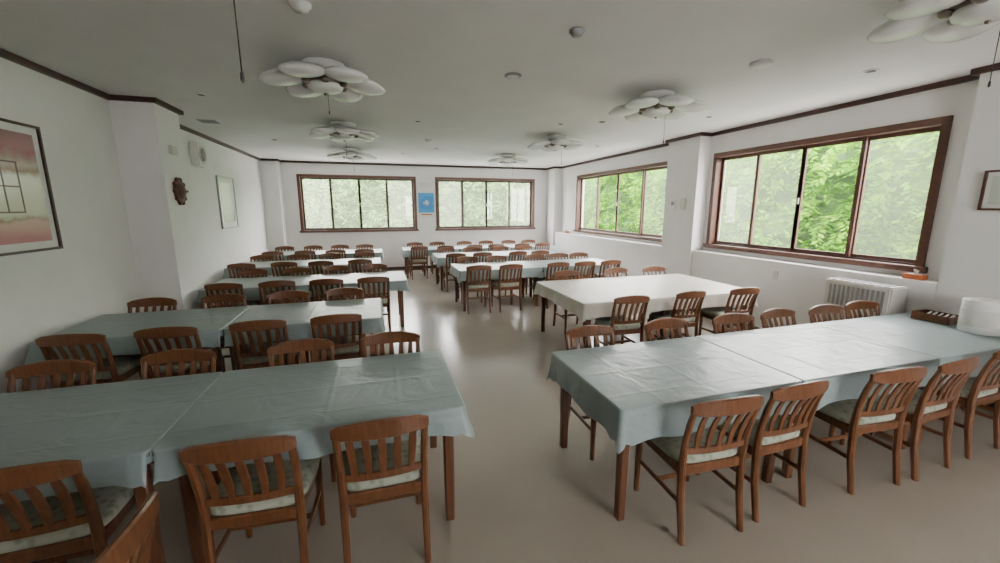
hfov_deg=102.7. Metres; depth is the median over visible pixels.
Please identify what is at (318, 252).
tablecloth
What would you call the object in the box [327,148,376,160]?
ceiling lamp
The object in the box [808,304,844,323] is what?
dining chair
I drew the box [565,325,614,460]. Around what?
dining chair
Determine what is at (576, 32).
smoke detector
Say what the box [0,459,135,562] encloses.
dining chair
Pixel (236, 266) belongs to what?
dining chair
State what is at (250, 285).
tablecloth
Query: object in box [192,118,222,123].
ceiling vent
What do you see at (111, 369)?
dining chair
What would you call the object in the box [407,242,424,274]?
dining chair
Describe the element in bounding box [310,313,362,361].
dining chair
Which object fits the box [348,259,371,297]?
dining chair
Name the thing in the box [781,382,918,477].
dining table
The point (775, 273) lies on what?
wall outlet
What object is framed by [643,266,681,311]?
dining chair
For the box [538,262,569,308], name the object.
dining chair
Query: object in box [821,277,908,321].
heater
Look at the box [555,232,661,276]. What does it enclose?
wall ledge
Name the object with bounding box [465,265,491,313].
dining chair
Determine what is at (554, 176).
pillar
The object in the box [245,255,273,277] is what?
dining chair
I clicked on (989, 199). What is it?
framed picture
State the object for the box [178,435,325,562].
dining chair
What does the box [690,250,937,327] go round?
wall ledge
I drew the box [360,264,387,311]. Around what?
dining chair
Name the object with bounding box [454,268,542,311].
dining table
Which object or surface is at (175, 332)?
dining chair
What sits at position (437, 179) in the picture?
window
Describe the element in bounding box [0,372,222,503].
tablecloth
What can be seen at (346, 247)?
dining chair
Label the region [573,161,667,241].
window
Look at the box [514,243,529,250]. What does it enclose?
dining chair
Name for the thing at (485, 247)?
tablecloth
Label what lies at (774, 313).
dining chair
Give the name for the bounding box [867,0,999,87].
ceiling lamp
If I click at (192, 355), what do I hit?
dining chair
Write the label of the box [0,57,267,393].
wall
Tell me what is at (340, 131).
ceiling lamp
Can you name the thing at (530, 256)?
dining chair
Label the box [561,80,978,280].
wall
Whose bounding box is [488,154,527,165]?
ceiling lamp
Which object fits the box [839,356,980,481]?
dining chair
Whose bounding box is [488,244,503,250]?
dining chair
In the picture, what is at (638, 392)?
tablecloth
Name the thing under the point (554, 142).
ceiling lamp
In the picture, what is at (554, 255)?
dining chair
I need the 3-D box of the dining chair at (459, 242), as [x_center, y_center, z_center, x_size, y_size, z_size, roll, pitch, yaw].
[-0.947,-0.698,11.177,0.428,0.833,0.516,-3,11,-17]
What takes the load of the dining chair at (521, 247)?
on the floor
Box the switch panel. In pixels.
[680,198,685,209]
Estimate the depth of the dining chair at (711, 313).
4.83 m
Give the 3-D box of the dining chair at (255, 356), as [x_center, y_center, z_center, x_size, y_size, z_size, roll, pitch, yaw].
[-2.098,0.689,3.631,0.428,0.833,0.516,-3,11,-17]
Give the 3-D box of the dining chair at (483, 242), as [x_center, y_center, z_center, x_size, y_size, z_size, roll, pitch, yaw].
[-0.350,-0.735,11.383,0.428,0.833,0.516,-3,11,-16]
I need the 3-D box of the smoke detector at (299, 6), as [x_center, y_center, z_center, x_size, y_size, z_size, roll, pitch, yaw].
[-1.189,-1.634,2.384,0.124,0.048,0.124,-3,11,-16]
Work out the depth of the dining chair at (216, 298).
4.33 m
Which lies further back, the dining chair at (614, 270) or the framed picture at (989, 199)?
the dining chair at (614, 270)
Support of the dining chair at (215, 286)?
on the floor
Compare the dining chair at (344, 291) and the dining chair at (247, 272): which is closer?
the dining chair at (344, 291)
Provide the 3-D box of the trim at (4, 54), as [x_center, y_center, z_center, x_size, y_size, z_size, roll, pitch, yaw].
[-3.728,-1.821,3.411,0.455,0.050,14.400,-3,11,-16]
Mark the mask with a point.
(179, 190)
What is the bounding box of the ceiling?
[0,0,999,167]
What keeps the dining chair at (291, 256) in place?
on the floor
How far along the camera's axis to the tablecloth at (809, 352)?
2.84 m
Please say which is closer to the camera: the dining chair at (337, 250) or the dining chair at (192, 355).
the dining chair at (192, 355)
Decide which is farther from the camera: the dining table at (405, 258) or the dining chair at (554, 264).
the dining table at (405, 258)
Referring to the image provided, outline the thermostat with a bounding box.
[168,145,177,154]
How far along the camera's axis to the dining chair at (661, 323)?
3.39 m
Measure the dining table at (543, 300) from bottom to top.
0.715 m
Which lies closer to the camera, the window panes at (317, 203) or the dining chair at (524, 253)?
the dining chair at (524, 253)
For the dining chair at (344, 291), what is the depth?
4.69 m
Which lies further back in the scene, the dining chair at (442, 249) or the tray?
the dining chair at (442, 249)
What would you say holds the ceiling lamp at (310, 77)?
attached to the ceiling
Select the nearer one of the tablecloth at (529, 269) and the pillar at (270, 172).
the tablecloth at (529, 269)
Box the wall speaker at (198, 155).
[189,141,207,167]
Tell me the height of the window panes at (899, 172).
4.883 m
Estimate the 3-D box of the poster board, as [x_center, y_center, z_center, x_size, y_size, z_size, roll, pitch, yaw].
[-2.115,-2.198,11.468,0.500,0.720,0.016,-3,11,-16]
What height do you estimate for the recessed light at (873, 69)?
0.011 m
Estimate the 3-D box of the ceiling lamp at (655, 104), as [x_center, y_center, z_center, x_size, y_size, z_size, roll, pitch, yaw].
[1.686,-1.887,4.307,0.980,0.245,0.962,-6,12,-31]
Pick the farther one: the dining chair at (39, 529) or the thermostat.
the thermostat
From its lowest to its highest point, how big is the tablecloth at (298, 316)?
0.178 m
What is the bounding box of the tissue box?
[902,269,928,279]
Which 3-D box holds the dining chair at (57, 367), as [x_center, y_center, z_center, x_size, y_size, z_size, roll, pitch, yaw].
[-2.660,0.933,2.300,0.428,0.833,0.516,-3,11,-16]
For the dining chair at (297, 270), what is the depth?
6.33 m
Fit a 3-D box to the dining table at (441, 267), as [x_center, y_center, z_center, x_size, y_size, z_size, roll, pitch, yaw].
[-0.747,-0.259,9.119,1.438,0.715,0.888,-3,11,-16]
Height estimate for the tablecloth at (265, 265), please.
0.184 m
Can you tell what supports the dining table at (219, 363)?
on the floor
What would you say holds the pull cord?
hanging from the ceiling lamp
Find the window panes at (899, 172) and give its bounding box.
[583,131,939,258]
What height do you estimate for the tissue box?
0.100 m
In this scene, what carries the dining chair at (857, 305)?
on the floor
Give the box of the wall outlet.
[772,270,778,279]
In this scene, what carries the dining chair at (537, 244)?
on the floor
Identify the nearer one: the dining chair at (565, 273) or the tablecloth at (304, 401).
the tablecloth at (304, 401)
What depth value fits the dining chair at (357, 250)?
9.14 m
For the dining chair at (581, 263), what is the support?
on the floor
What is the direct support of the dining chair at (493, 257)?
on the floor
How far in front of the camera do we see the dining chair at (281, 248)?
9.82 m
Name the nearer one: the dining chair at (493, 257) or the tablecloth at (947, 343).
the tablecloth at (947, 343)
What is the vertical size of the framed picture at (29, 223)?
1.030 m
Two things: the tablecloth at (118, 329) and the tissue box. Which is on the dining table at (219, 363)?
the tablecloth at (118, 329)
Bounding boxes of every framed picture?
[0,118,62,256]
[215,175,238,228]
[977,170,999,209]
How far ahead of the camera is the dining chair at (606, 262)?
7.25 m
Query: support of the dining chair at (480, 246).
on the floor
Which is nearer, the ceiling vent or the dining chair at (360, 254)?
the ceiling vent
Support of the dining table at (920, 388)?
on the floor
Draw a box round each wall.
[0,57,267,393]
[280,162,546,266]
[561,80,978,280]
[933,70,999,314]
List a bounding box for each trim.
[0,48,280,161]
[281,160,545,169]
[546,63,999,169]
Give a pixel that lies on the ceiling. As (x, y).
(443, 65)
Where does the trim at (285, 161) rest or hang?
attached to the wall at (391, 243)
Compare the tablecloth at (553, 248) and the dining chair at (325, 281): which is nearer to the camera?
the dining chair at (325, 281)
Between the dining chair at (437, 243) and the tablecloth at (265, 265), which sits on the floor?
the dining chair at (437, 243)
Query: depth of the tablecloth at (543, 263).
7.47 m
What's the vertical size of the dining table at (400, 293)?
0.715 m
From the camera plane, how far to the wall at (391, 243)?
11.39 m
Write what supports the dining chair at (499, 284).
on the floor
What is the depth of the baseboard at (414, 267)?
11.58 m
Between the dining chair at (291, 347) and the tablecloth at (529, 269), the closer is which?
the dining chair at (291, 347)
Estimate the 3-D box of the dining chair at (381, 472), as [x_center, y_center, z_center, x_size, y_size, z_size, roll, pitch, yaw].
[-0.599,0.975,2.072,0.428,0.833,0.516,-3,11,-17]
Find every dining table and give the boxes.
[50,336,248,382]
[133,454,221,562]
[152,436,454,562]
[234,333,378,369]
[316,291,404,326]
[404,257,408,277]
[435,263,442,289]
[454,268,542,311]
[529,270,613,296]
[541,296,666,347]
[560,388,781,520]
[673,305,746,337]
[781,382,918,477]
[919,361,940,444]
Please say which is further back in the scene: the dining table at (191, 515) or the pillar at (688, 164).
the pillar at (688, 164)
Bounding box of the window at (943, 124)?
[703,115,953,272]
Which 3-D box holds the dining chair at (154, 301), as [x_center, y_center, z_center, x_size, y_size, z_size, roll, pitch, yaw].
[-3.545,0.619,4.011,0.428,0.833,0.516,-3,11,-15]
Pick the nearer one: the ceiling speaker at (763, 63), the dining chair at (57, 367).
the dining chair at (57, 367)
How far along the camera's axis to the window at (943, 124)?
4.75 m
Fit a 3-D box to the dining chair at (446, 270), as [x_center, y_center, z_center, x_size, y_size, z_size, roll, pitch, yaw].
[-0.985,-0.229,8.625,0.428,0.833,0.516,-3,11,-17]
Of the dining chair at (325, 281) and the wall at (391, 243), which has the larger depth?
the wall at (391, 243)
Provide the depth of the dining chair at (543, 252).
8.87 m
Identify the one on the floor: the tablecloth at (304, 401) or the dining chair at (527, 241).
the dining chair at (527, 241)
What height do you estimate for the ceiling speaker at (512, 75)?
0.021 m
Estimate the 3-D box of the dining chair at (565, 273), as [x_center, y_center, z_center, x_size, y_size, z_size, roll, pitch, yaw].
[1.044,0.284,5.836,0.428,0.833,0.516,-3,11,-14]
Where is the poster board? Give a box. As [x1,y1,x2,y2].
[417,192,434,217]
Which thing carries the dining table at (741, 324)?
on the floor
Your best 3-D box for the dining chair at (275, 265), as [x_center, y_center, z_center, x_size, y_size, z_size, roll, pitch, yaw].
[-3.831,0.020,7.272,0.428,0.833,0.516,-3,11,-14]
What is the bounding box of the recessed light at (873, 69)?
[862,68,879,72]
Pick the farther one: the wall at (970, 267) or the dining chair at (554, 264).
the dining chair at (554, 264)
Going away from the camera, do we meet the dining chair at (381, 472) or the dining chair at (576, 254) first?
the dining chair at (381, 472)
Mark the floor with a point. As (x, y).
(521, 496)
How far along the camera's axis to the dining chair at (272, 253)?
8.66 m
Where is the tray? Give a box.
[911,309,958,324]
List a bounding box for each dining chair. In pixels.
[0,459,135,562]
[5,359,97,392]
[35,333,141,387]
[93,491,159,562]
[113,297,176,376]
[133,326,225,378]
[140,348,216,463]
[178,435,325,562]
[196,293,248,369]
[204,283,256,307]
[227,263,266,304]
[229,319,299,369]
[230,269,267,304]
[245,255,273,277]
[258,280,300,304]
[261,251,284,260]
[264,290,310,362]
[267,338,335,481]
[270,262,297,299]
[275,246,293,275]
[282,267,311,301]
[287,254,309,275]
[294,250,316,274]
[304,245,322,249]
[308,260,334,274]
[309,278,348,338]
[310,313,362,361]
[319,253,340,296]
[322,265,349,299]
[325,249,346,272]
[325,287,365,337]
[330,414,430,562]
[331,245,348,272]
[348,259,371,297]
[354,249,373,257]
[354,252,374,272]
[356,244,372,248]
[357,276,390,330]
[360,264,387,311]
[361,331,419,356]
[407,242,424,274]
[409,246,428,279]
[429,241,444,273]
[437,245,453,277]
[437,247,454,283]
[443,253,465,291]
[456,256,482,303]
[457,241,471,245]
[463,247,480,251]
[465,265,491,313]
[466,245,482,251]
[473,252,492,280]
[479,240,492,244]
[485,255,511,301]
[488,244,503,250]
[491,264,522,311]
[492,246,512,279]
[501,240,514,250]
[508,251,526,287]
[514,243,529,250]
[516,245,531,250]
[521,239,534,243]
[525,254,551,298]
[531,250,548,260]
[535,243,549,249]
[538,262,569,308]
[549,253,571,277]
[553,270,590,333]
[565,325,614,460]
[567,261,595,279]
[569,252,596,276]
[590,260,620,278]
[593,295,649,346]
[604,267,642,324]
[634,395,764,545]
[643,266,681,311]
[644,318,688,340]
[647,290,705,339]
[696,379,828,522]
[698,287,759,335]
[712,313,787,419]
[760,308,803,419]
[800,366,927,494]
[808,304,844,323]
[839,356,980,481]
[844,300,879,318]
[918,350,999,459]
[962,374,997,411]
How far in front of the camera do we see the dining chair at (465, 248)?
9.67 m
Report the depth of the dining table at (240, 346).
3.91 m
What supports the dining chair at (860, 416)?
on the floor
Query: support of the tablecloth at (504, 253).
on the dining table
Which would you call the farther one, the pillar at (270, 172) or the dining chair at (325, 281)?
the pillar at (270, 172)
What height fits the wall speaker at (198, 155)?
0.380 m
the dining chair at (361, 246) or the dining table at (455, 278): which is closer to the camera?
the dining table at (455, 278)
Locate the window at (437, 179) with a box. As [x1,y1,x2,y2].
[435,177,534,230]
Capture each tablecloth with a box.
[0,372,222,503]
[23,306,250,364]
[152,350,474,484]
[196,275,317,303]
[222,260,312,278]
[223,298,385,346]
[256,250,324,261]
[307,257,381,273]
[311,271,409,295]
[322,249,383,258]
[400,246,458,257]
[431,251,502,267]
[449,261,542,282]
[455,245,510,251]
[493,250,560,261]
[503,244,557,251]
[527,258,620,276]
[533,274,757,322]
[546,336,801,453]
[696,323,940,410]
[812,313,999,385]
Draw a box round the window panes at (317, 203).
[302,179,529,227]
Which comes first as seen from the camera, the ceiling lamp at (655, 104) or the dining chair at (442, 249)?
the ceiling lamp at (655, 104)
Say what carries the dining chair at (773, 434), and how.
on the floor
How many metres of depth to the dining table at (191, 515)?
1.91 m
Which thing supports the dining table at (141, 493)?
on the floor
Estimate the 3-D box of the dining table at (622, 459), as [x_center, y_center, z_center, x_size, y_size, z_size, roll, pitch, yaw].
[1.106,0.913,2.734,1.258,0.715,0.888,-3,11,-16]
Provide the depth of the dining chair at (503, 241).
11.73 m
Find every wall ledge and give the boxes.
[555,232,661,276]
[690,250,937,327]
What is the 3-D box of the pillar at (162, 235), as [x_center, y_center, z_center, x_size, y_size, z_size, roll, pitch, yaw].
[-4.132,-0.624,4.920,0.410,2.950,0.580,-3,11,-16]
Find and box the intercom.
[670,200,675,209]
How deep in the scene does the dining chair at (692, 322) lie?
4.63 m
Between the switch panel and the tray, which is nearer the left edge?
the switch panel
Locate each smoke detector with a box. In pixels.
[289,0,311,13]
[569,27,584,37]
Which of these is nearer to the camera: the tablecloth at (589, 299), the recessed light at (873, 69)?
the recessed light at (873, 69)
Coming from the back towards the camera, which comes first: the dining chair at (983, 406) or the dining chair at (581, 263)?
the dining chair at (581, 263)
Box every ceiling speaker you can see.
[504,72,521,78]
[748,59,772,68]
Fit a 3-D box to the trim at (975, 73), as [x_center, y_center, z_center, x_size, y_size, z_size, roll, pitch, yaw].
[3.110,-2.522,7.226,0.295,0.050,10.900,-3,11,-16]
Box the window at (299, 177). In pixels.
[296,174,418,232]
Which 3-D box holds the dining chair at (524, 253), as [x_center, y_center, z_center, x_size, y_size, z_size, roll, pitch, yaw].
[0.325,-0.296,8.993,0.428,0.833,0.516,-4,11,-19]
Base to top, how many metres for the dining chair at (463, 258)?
0.833 m
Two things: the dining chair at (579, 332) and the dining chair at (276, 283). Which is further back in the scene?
the dining chair at (276, 283)
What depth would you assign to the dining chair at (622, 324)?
4.41 m
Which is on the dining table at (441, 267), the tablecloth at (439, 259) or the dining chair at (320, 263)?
the tablecloth at (439, 259)
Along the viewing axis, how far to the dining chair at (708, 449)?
2.11 m
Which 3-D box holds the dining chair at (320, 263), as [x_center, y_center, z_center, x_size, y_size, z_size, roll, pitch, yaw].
[-3.247,-0.006,7.413,0.428,0.833,0.516,-2,11,-13]
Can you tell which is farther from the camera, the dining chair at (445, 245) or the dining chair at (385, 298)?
the dining chair at (445, 245)
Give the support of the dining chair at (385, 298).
on the floor
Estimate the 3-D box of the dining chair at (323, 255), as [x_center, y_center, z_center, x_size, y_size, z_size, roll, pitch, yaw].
[-3.458,-0.147,8.181,0.428,0.833,0.516,-4,11,-20]
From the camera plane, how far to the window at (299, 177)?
10.94 m
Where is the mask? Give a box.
[172,177,188,204]
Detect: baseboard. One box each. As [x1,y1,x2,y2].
[351,266,435,271]
[690,309,994,407]
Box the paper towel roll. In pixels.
[957,297,999,336]
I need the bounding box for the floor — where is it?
[0,268,999,562]
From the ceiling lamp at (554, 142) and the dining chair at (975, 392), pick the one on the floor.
the dining chair at (975, 392)
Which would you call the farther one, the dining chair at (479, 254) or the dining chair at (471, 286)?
the dining chair at (479, 254)
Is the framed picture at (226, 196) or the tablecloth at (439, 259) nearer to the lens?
the framed picture at (226, 196)
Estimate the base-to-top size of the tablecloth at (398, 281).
0.184 m
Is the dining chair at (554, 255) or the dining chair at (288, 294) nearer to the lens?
the dining chair at (288, 294)
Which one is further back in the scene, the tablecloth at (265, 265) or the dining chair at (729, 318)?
the tablecloth at (265, 265)
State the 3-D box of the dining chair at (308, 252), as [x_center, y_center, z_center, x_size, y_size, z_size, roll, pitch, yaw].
[-4.383,-0.320,9.123,0.428,0.833,0.516,-3,11,-18]
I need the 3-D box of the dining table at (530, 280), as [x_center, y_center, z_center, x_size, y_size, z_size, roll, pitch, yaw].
[1.379,-0.016,7.795,1.538,0.715,0.888,-3,11,-16]
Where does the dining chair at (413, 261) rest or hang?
on the floor
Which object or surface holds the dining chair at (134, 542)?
on the floor
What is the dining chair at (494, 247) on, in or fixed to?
on the floor
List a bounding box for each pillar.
[108,100,201,311]
[259,160,287,275]
[545,168,562,244]
[659,136,711,309]
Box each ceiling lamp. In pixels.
[258,57,384,101]
[309,121,377,141]
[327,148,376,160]
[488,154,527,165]
[527,134,584,151]
[608,90,707,121]
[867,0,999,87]
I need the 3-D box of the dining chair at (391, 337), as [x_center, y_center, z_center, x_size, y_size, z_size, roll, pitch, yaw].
[-0.765,0.829,2.866,0.428,0.833,0.516,-3,11,-14]
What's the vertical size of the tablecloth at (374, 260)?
0.187 m
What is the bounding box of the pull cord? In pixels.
[233,0,244,82]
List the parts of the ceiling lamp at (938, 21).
lamp pull cord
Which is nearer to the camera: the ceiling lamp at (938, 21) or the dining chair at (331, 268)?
the ceiling lamp at (938, 21)
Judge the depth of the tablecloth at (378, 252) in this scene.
9.44 m
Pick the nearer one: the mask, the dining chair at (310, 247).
the mask
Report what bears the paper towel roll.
on the tablecloth at (947, 343)
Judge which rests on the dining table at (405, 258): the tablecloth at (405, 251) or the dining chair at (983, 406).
the tablecloth at (405, 251)

